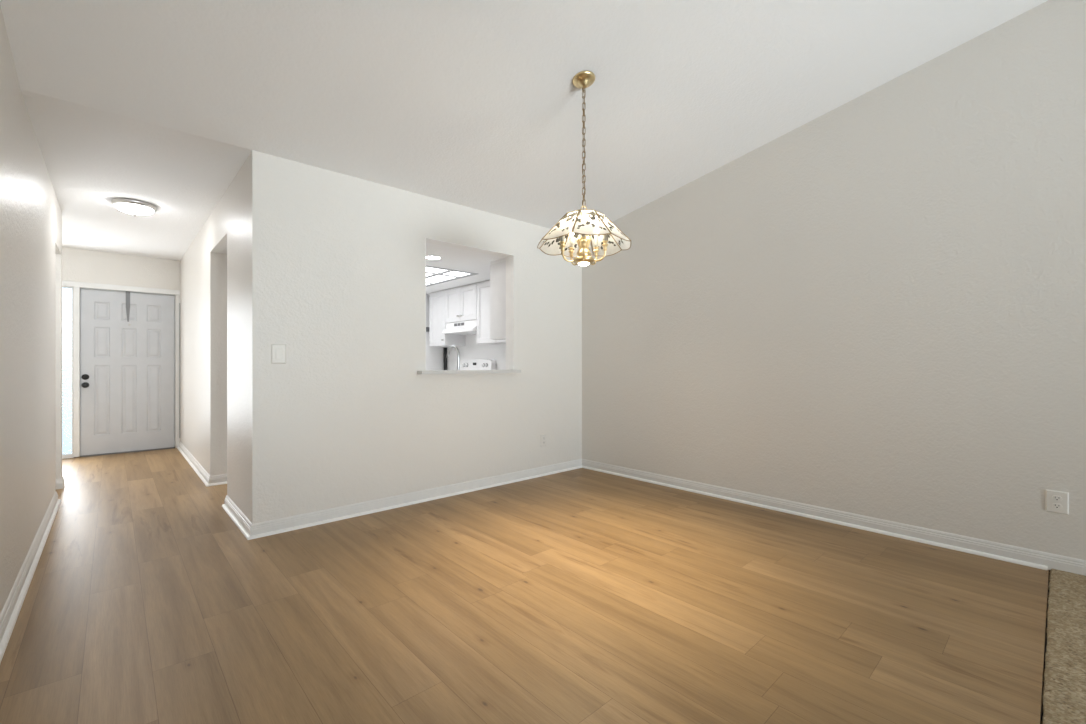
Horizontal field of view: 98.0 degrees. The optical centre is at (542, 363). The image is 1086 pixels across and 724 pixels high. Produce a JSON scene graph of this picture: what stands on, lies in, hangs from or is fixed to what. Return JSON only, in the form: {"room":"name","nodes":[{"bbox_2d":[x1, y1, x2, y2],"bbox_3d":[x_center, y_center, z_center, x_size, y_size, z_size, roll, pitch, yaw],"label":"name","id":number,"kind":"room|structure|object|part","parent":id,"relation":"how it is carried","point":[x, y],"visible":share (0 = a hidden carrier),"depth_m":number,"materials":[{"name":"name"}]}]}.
{"room":"empty dining room","nodes":[
{"label":"empty dining room","id":0,"kind":"room"},
{"bbox_2d":[0,5,61,613],"bbox_3d":[-0.518,-0.579,-0.019,0.120,3.359,11.470,0,0,-42],"label":"wall","id":1,"kind":"structure","parent":0,"point":[30,211],"depth_m":2.43,"materials":[{"name":"paint"}]},
{"bbox_2d":[0,491,60,662],"bbox_3d":[-0.288,1.056,-0.260,0.134,0.087,10.804,0,0,-42],"label":"baseboard","id":2,"kind":"structure","parent":1,"relation":"attached to","point":[9,606],"depth_m":2.35,"materials":[{"name":"paint"}]},
{"bbox_2d":[55,476,64,489],"bbox_3d":[-4.337,1.056,4.179,0.134,0.087,0.148,0,0,-42],"label":"baseboard","id":3,"kind":"structure","parent":1,"relation":"attached to","point":[59,483],"depth_m":4.16,"materials":[{"name":"paint"}]},
{"bbox_2d":[62,247,179,289],"bbox_3d":[-5.598,-0.138,5.532,2.385,2.475,0.120,0,0,-42],"label":"wall","id":4,"kind":"structure","parent":0,"point":[78,265],"depth_m":5.80,"materials":[{"name":"paint"}]},
{"bbox_2d":[62,286,73,458],"bbox_3d":[-5.667,0.092,5.450,0.352,2.015,0.090,0,0,-42],"label":"window","id":5,"kind":"structure","parent":4,"relation":"in","point":[67,292],"depth_m":5.53,"materials":[{"name":"glass"}]},
{"bbox_2d":[62,280,179,456],"bbox_3d":[-5.322,0.067,5.763,1.404,2.067,0.132,0,0,-42],"label":"trim","id":6,"kind":"structure","parent":4,"relation":"attached to","point":[77,286],"depth_m":5.61,"materials":[{"name":"paint"}]},
{"bbox_2d":[81,289,173,455],"bbox_3d":[-5.134,0.101,5.865,0.878,1.967,0.114,0,0,-42],"label":"door","id":7,"kind":"structure","parent":4,"relation":"in","point":[127,368],"depth_m":5.85,"materials":[{"name":"paint"}]},
{"bbox_3d":[-5.413,0.250,5.581,0.068,0.068,0.070,0,0,-42],"label":"knob","id":8,"kind":"part","parent":7,"relation":"part of","materials":[{"name":"black metal"}]},
{"bbox_2d":[126,291,129,321],"bbox_3d":[-5.153,-0.713,5.860,0.042,0.375,0.063,0,0,-42],"label":"hanger","id":9,"kind":"object","parent":7,"relation":"hanging from","point":[127,292],"visible":1,"depth_m":5.86,"materials":[{"name":"grey metal"}]},
{"bbox_2d":[80,447,174,456],"bbox_3d":[-5.162,1.093,5.908,0.903,0.014,0.112,0,0,-42],"label":"trim","id":10,"kind":"structure","parent":4,"relation":"attached to","point":[168,447],"depth_m":5.85,"materials":[{"name":"wood"}]},
{"bbox_2d":[180,158,247,517],"bbox_3d":[-3.299,-0.128,4.685,0.130,2.455,4.230,0,0,-42],"label":"wall","id":11,"kind":"structure","parent":0,"point":[214,268],"depth_m":4.29,"materials":[{"name":"paint"}]},
{"bbox_2d":[179,303,179,437],"bbox_3d":[-4.757,0.085,6.183,0.006,1.770,0.012,0,0,-42],"label":"trim","id":12,"kind":"structure","parent":11,"relation":"attached to","point":[179,303],"depth_m":6.18,"materials":[{"name":"white wood"}]},
{"bbox_2d":[177,442,226,486],"bbox_3d":[-3.846,1.056,5.274,0.144,0.087,2.624,0,0,-42],"label":"baseboard","id":13,"kind":"structure","parent":11,"relation":"attached to","point":[222,477],"depth_m":4.54,"materials":[{"name":"paint"}]},
{"bbox_2d":[248,150,581,523],"bbox_3d":[-0.753,-0.128,4.064,3.055,2.455,0.120,0,0,-42],"label":"wall","id":14,"kind":"structure","parent":0,"point":[337,261],"depth_m":3.52,"materials":[{"name":"paint"}]},
{"bbox_2d":[271,344,285,363],"bbox_3d":[-1.727,-0.066,3.086,0.090,0.128,0.013,0,0,-42],"label":"light switch","id":15,"kind":"object","parent":14,"relation":"attached to","point":[278,351],"visible":1,"depth_m":3.08,"materials":[{"name":"beige plastic"}]},
{"bbox_2d":[222,459,581,539],"bbox_3d":[-1.018,1.056,4.344,3.069,0.087,0.918,0,0,-42],"label":"baseboard","id":16,"kind":"structure","parent":14,"relation":"attached to","point":[282,523],"depth_m":3.55,"materials":[{"name":"paint"}]},
{"bbox_2d":[417,370,520,373],"bbox_3d":[-0.656,0.067,4.125,1.010,0.026,0.240,0,0,-42],"label":"bar ledge","id":17,"kind":"object","parent":14,"relation":"attached to","point":[426,371],"visible":0.93,"depth_m":3.95,"materials":[{"name":"laminate"}]},
{"bbox_2d":[426,238,513,369],"bbox_3d":[-0.650,-0.483,4.158,0.914,1.073,0.119,0,0,-42],"label":"trim","id":18,"kind":"structure","parent":14,"relation":"attached to","point":[509,258],"depth_m":4.44,"materials":[{"name":"white paint"}]},
{"bbox_2d":[490,261,505,339],"bbox_3d":[-0.224,-0.621,4.830,0.573,0.752,0.298,0,0,-42],"label":"upper cabinet","id":19,"kind":"object","parent":14,"relation":"attached to","point":[497,270],"visible":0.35,"depth_m":4.64,"materials":[{"name":"white wood"}]},
{"bbox_3d":[-0.321,-0.621,4.931,0.560,0.745,0.019,0,0,-42],"label":"door","id":20,"kind":"part","parent":19,"relation":"part of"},
{"bbox_2d":[541,434,545,446],"bbox_3d":[0.007,0.755,4.670,0.078,0.118,0.009,0,0,-42],"label":"wall outlet","id":21,"kind":"object","parent":14,"relation":"attached to","point":[543,436],"visible":1,"depth_m":4.67,"materials":[{"name":"plastic"}]},
{"bbox_2d":[426,294,444,369],"bbox_3d":[-2.585,-0.128,6.169,2.925,2.455,0.100,0,0,-42],"label":"wall","id":22,"kind":"structure","parent":0,"point":[434,355],"depth_m":6.96,"materials":[{"name":"paint"}]},
{"bbox_2d":[426,242,504,293],"bbox_3d":[-1.649,-1.155,5.142,2.925,0.250,2.680,0,0,-42],"label":"ceiling","id":23,"kind":"structure","parent":0,"point":[452,258],"depth_m":4.84,"materials":[{"name":"paint"}]},
{"bbox_2d":[426,256,441,259],"bbox_3d":[-1.064,-1.027,4.565,0.164,0.006,0.164,0,0,-42],"label":"recessed light","id":24,"kind":"object","parent":23,"relation":"in","point":[427,257],"visible":0.88,"depth_m":4.56,"materials":[{"name":"white plastic"}]},
{"bbox_2d":[426,266,476,286],"bbox_3d":[-1.852,-1.034,5.451,1.566,0.013,1.606,0,0,-42],"label":"recessed light","id":25,"kind":"object","parent":23,"relation":"in","point":[434,275],"visible":0.26,"depth_m":5.48,"materials":[{"name":"white plastic"}]},
{"bbox_2d":[426,267,446,272],"bbox_3d":[-1.321,-1.037,5.095,0.593,0.006,0.298,0,0,-42],"label":"diffuser","id":26,"kind":"object","parent":25,"relation":"attached to","point":[428,269],"depth_m":5.22,"materials":[{"name":"white plastic"}]},
{"bbox_2d":[426,275,455,282],"bbox_3d":[-1.300,-1.037,5.744,0.288,0.006,0.608,0,0,-42],"label":"diffuser","id":27,"kind":"object","parent":25,"relation":"attached to","point":[433,278],"depth_m":5.71,"materials":[{"name":"white plastic"}]},
{"bbox_2d":[445,271,467,275],"bbox_3d":[-0.987,-1.037,5.400,0.288,0.006,0.298,0,0,-42],"label":"diffuser","id":28,"kind":"object","parent":25,"relation":"attached to","point":[448,273],"depth_m":5.39,"materials":[{"name":"white plastic"}]},
{"bbox_2d":[0,0,1047,260],"bbox_3d":[-0.062,-1.837,1.649,5.530,0.964,13.320,0,0,-42],"label":"ceiling","id":29,"kind":"structure","parent":0,"point":[475,104],"depth_m":2.70,"materials":[{"name":"paint"}]},
{"bbox_2d":[111,198,156,215],"bbox_3d":[-3.455,-1.302,3.995,0.296,0.106,0.296,0,0,-42],"label":"ceiling light","id":30,"kind":"object","parent":29,"relation":"attached to","point":[135,207],"visible":1,"depth_m":3.92,"materials":[{"name":"white glass"}]},
{"bbox_2d":[537,71,630,265],"bbox_3d":[0.234,-1.105,2.711,0.536,1.085,0.536,0,0,29],"label":"chandelier","id":31,"kind":"object","parent":29,"relation":"hanging from","point":[580,234],"visible":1,"depth_m":2.68,"materials":[{"name":"white glass"}]},
{"bbox_3d":[0.090,-0.759,2.824,0.204,0.181,0.170,0,0,-42],"label":"glass panel","id":32,"kind":"part","parent":31,"relation":"part of","materials":[{"name":"white glass"}]},
{"bbox_3d":[0.122,-0.759,2.566,0.170,0.181,0.204,0,0,-42],"label":"glass panel","id":33,"kind":"part","parent":31,"relation":"part of","materials":[{"name":"white glass"}]},
{"bbox_3d":[0.150,-0.612,2.691,0.088,0.061,0.010,0,0,-13],"label":"arm","id":34,"kind":"part","parent":31,"relation":"part of","materials":[{"name":"gold metal"}]},
{"bbox_3d":[0.220,-0.759,2.894,0.205,0.181,0.164,0,0,-5],"label":"glass panel","id":35,"kind":"part","parent":31,"relation":"part of","materials":[{"name":"white glass"}]},
{"bbox_3d":[0.234,-0.574,2.711,0.065,0.024,0.065,0,0,-42],"label":"reflector bulb","id":36,"kind":"part","parent":31,"relation":"part of","materials":[{"name":"white glass"}]},
{"bbox_3d":[0.234,-1.230,2.711,0.014,0.722,0.014,0,0,-42],"label":"cord","id":37,"kind":"part","parent":31,"relation":"part of","materials":[{"name":"gold metal"}]},
{"bbox_3d":[0.249,-0.759,2.528,0.205,0.181,0.164,0,0,-5],"label":"glass panel","id":38,"kind":"part","parent":31,"relation":"part of","materials":[{"name":"white glass"}]},
{"bbox_3d":[0.314,-0.612,2.677,0.088,0.061,0.010,0,0,23],"label":"arm","id":39,"kind":"part","parent":31,"relation":"part of","materials":[{"name":"gold metal"}]},
{"bbox_3d":[0.347,-0.759,2.856,0.170,0.181,0.204,0,0,-42],"label":"glass panel","id":40,"kind":"part","parent":31,"relation":"part of","materials":[{"name":"white glass"}]},
{"bbox_3d":[0.379,-0.759,2.598,0.204,0.181,0.170,0,0,-42],"label":"glass panel","id":41,"kind":"part","parent":31,"relation":"part of","materials":[{"name":"white glass"}]},
{"bbox_3d":[0.417,-0.759,2.725,0.164,0.181,0.205,0,0,-5],"label":"glass panel","id":42,"kind":"part","parent":31,"relation":"part of","materials":[{"name":"white glass"}]},
{"bbox_2d":[0,448,1049,723],"bbox_3d":[0.078,1.145,1.695,5.800,0.090,13.800,0,0,-42],"label":"floor","id":43,"kind":"structure","parent":0,"point":[580,595],"depth_m":2.06,"materials":[{"name":"brown wood"}]},
{"bbox_2d":[1041,569,1085,723],"bbox_3d":[3.052,1.101,-0.842,4.021,0.028,5.442,0,0,-42],"label":"carpet","id":44,"kind":"object","parent":43,"relation":"on","point":[1064,674],"visible":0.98,"depth_m":1.78,"materials":[{"name":"beige carpet"}]},
{"bbox_2d":[445,0,1085,559],"bbox_3d":[2.465,-0.579,2.892,0.120,3.359,11.750,0,0,-42],"label":"wall","id":45,"kind":"structure","parent":0,"point":[876,308],"depth_m":3.06,"materials":[{"name":"paint"}]},
{"bbox_2d":[429,291,464,346],"bbox_3d":[-1.383,-0.633,6.754,0.360,0.757,0.436,0,0,-42],"label":"upper cabinet","id":46,"kind":"object","parent":45,"relation":"attached to","point":[437,324],"visible":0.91,"depth_m":6.64,"materials":[{"name":"white wood"}]},
{"bbox_3d":[-1.487,-0.633,6.660,0.019,0.751,0.430,0,0,-42],"label":"door","id":47,"kind":"part","parent":46,"relation":"part of","materials":[{"name":"white wood"}]},
{"bbox_2d":[442,320,476,334],"bbox_3d":[-0.992,-0.486,6.303,0.386,0.148,0.750,0,0,-42],"label":"range hood","id":48,"kind":"object","parent":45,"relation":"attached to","point":[464,327],"visible":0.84,"depth_m":6.19,"materials":[{"name":"white metal"}]},
{"bbox_2d":[445,284,476,322],"bbox_3d":[-0.981,-0.787,6.313,0.360,0.450,0.754,0,0,-42],"label":"upper cabinet","id":49,"kind":"object","parent":45,"relation":"attached to","point":[461,302],"visible":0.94,"depth_m":6.19,"materials":[{"name":"white wood"}]},
{"bbox_3d":[-1.211,-0.787,6.358,0.019,0.444,0.371,0,0,-42],"label":"door","id":50,"kind":"part","parent":49,"relation":"part of","materials":[{"name":"white wood"}]},
{"bbox_3d":[-0.957,-0.787,6.079,0.019,0.444,0.371,0,0,-42],"label":"door","id":51,"kind":"part","parent":49,"relation":"part of","materials":[{"name":"white wood"}]},
{"bbox_2d":[427,258,505,294],"bbox_3d":[-0.901,-1.014,5.825,0.900,0.032,2.679,0,0,-42],"label":"trim","id":52,"kind":"structure","parent":45,"relation":"attached to","point":[502,259],"depth_m":5.89,"materials":[{"name":"paint"}]},
{"bbox_2d":[477,281,505,343],"bbox_3d":[-0.413,-0.633,5.691,0.360,0.757,0.926,0,0,-42],"label":"upper cabinet","id":53,"kind":"object","parent":45,"relation":"attached to","point":[483,289],"visible":0.09,"depth_m":5.83,"materials":[{"name":"white wood"}]},
{"bbox_3d":[-0.694,-0.633,5.791,0.019,0.751,0.394,0,0,-42],"label":"door","id":54,"kind":"part","parent":53,"relation":"part of","materials":[{"name":"white wood"}]},
{"bbox_2d":[582,459,1085,575],"bbox_3d":[3.393,1.056,1.775,0.014,0.087,8.850,0,0,-42],"label":"baseboard","id":55,"kind":"structure","parent":45,"relation":"attached to","point":[1053,561],"depth_m":3.08,"materials":[{"name":"paint"}]},
{"bbox_2d":[1046,489,1068,514],"bbox_3d":[2.730,0.733,2.506,0.009,0.118,0.084,0,0,-42],"label":"wall outlet","id":56,"kind":"object","parent":45,"relation":"attached to","point":[1056,501],"visible":1,"depth_m":2.50,"materials":[{"name":"beige plastic"}]},
{"bbox_2d":[1052,495,1061,500],"bbox_3d":[2.728,0.713,2.505,0.004,0.026,0.036,0,0,-42],"label":"receptacle","id":57,"kind":"object","parent":56,"relation":"attached to","point":[1054,497],"depth_m":2.50,"materials":[{"name":"plastic"}]},
{"bbox_2d":[1052,503,1061,508],"bbox_3d":[2.728,0.753,2.505,0.004,0.026,0.036,0,0,-42],"label":"receptacle","id":58,"kind":"object","parent":56,"relation":"attached to","point":[1054,505],"depth_m":2.50,"materials":[{"name":"plastic"}]},
{"bbox_3d":[-1.648,1.098,5.142,2.925,0.004,2.680,0,0,-42],"label":"floor","id":59,"kind":"structure","parent":0,"visible":0},
{"bbox_2d":[460,359,495,369],"bbox_3d":[-1.127,0.515,6.180,0.716,1.170,0.748,0,0,-42],"label":"range","id":60,"kind":"object","parent":59,"relation":"on","point":[469,364],"visible":0.21,"depth_m":6.32,"materials":[{"name":"white metal"}]},
{"bbox_3d":[-0.937,0.665,4.418,1.530,0.871,0.647,0,0,-42],"label":"base cabinet","id":61,"kind":"object","parent":59,"relation":"on","visible":0},
{"bbox_3d":[-0.931,0.209,4.411,1.570,0.038,0.628,0,0,-42],"label":"countertop","id":62,"kind":"structure","parent":61,"relation":"on","visible":0},
{"bbox_2d":[447,345,459,369],"bbox_3d":[-0.796,0.008,4.367,0.124,0.364,0.218,0,0,-42],"label":"kitchen faucet","id":63,"kind":"object","parent":62,"relation":"on","point":[451,346],"visible":0.54,"depth_m":4.28,"materials":[{"name":"silver metal"}]},
{"bbox_3d":[-1.535,0.665,6.690,0.667,0.871,0.543,0,0,-42],"label":"base cabinet","id":64,"kind":"object","parent":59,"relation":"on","visible":0},
{"bbox_3d":[-1.527,0.209,6.695,0.648,0.038,0.546,0,0,-42],"label":"countertop","id":65,"kind":"structure","parent":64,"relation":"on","visible":0},
{"bbox_2d":[444,348,446,369],"bbox_3d":[-1.462,-0.028,7.072,0.035,0.434,0.050,0,0,-42],"label":"serving tray","id":66,"kind":"object","parent":65,"relation":"on","point":[445,349],"visible":0.56,"depth_m":7.06,"materials":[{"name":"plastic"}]}
]}

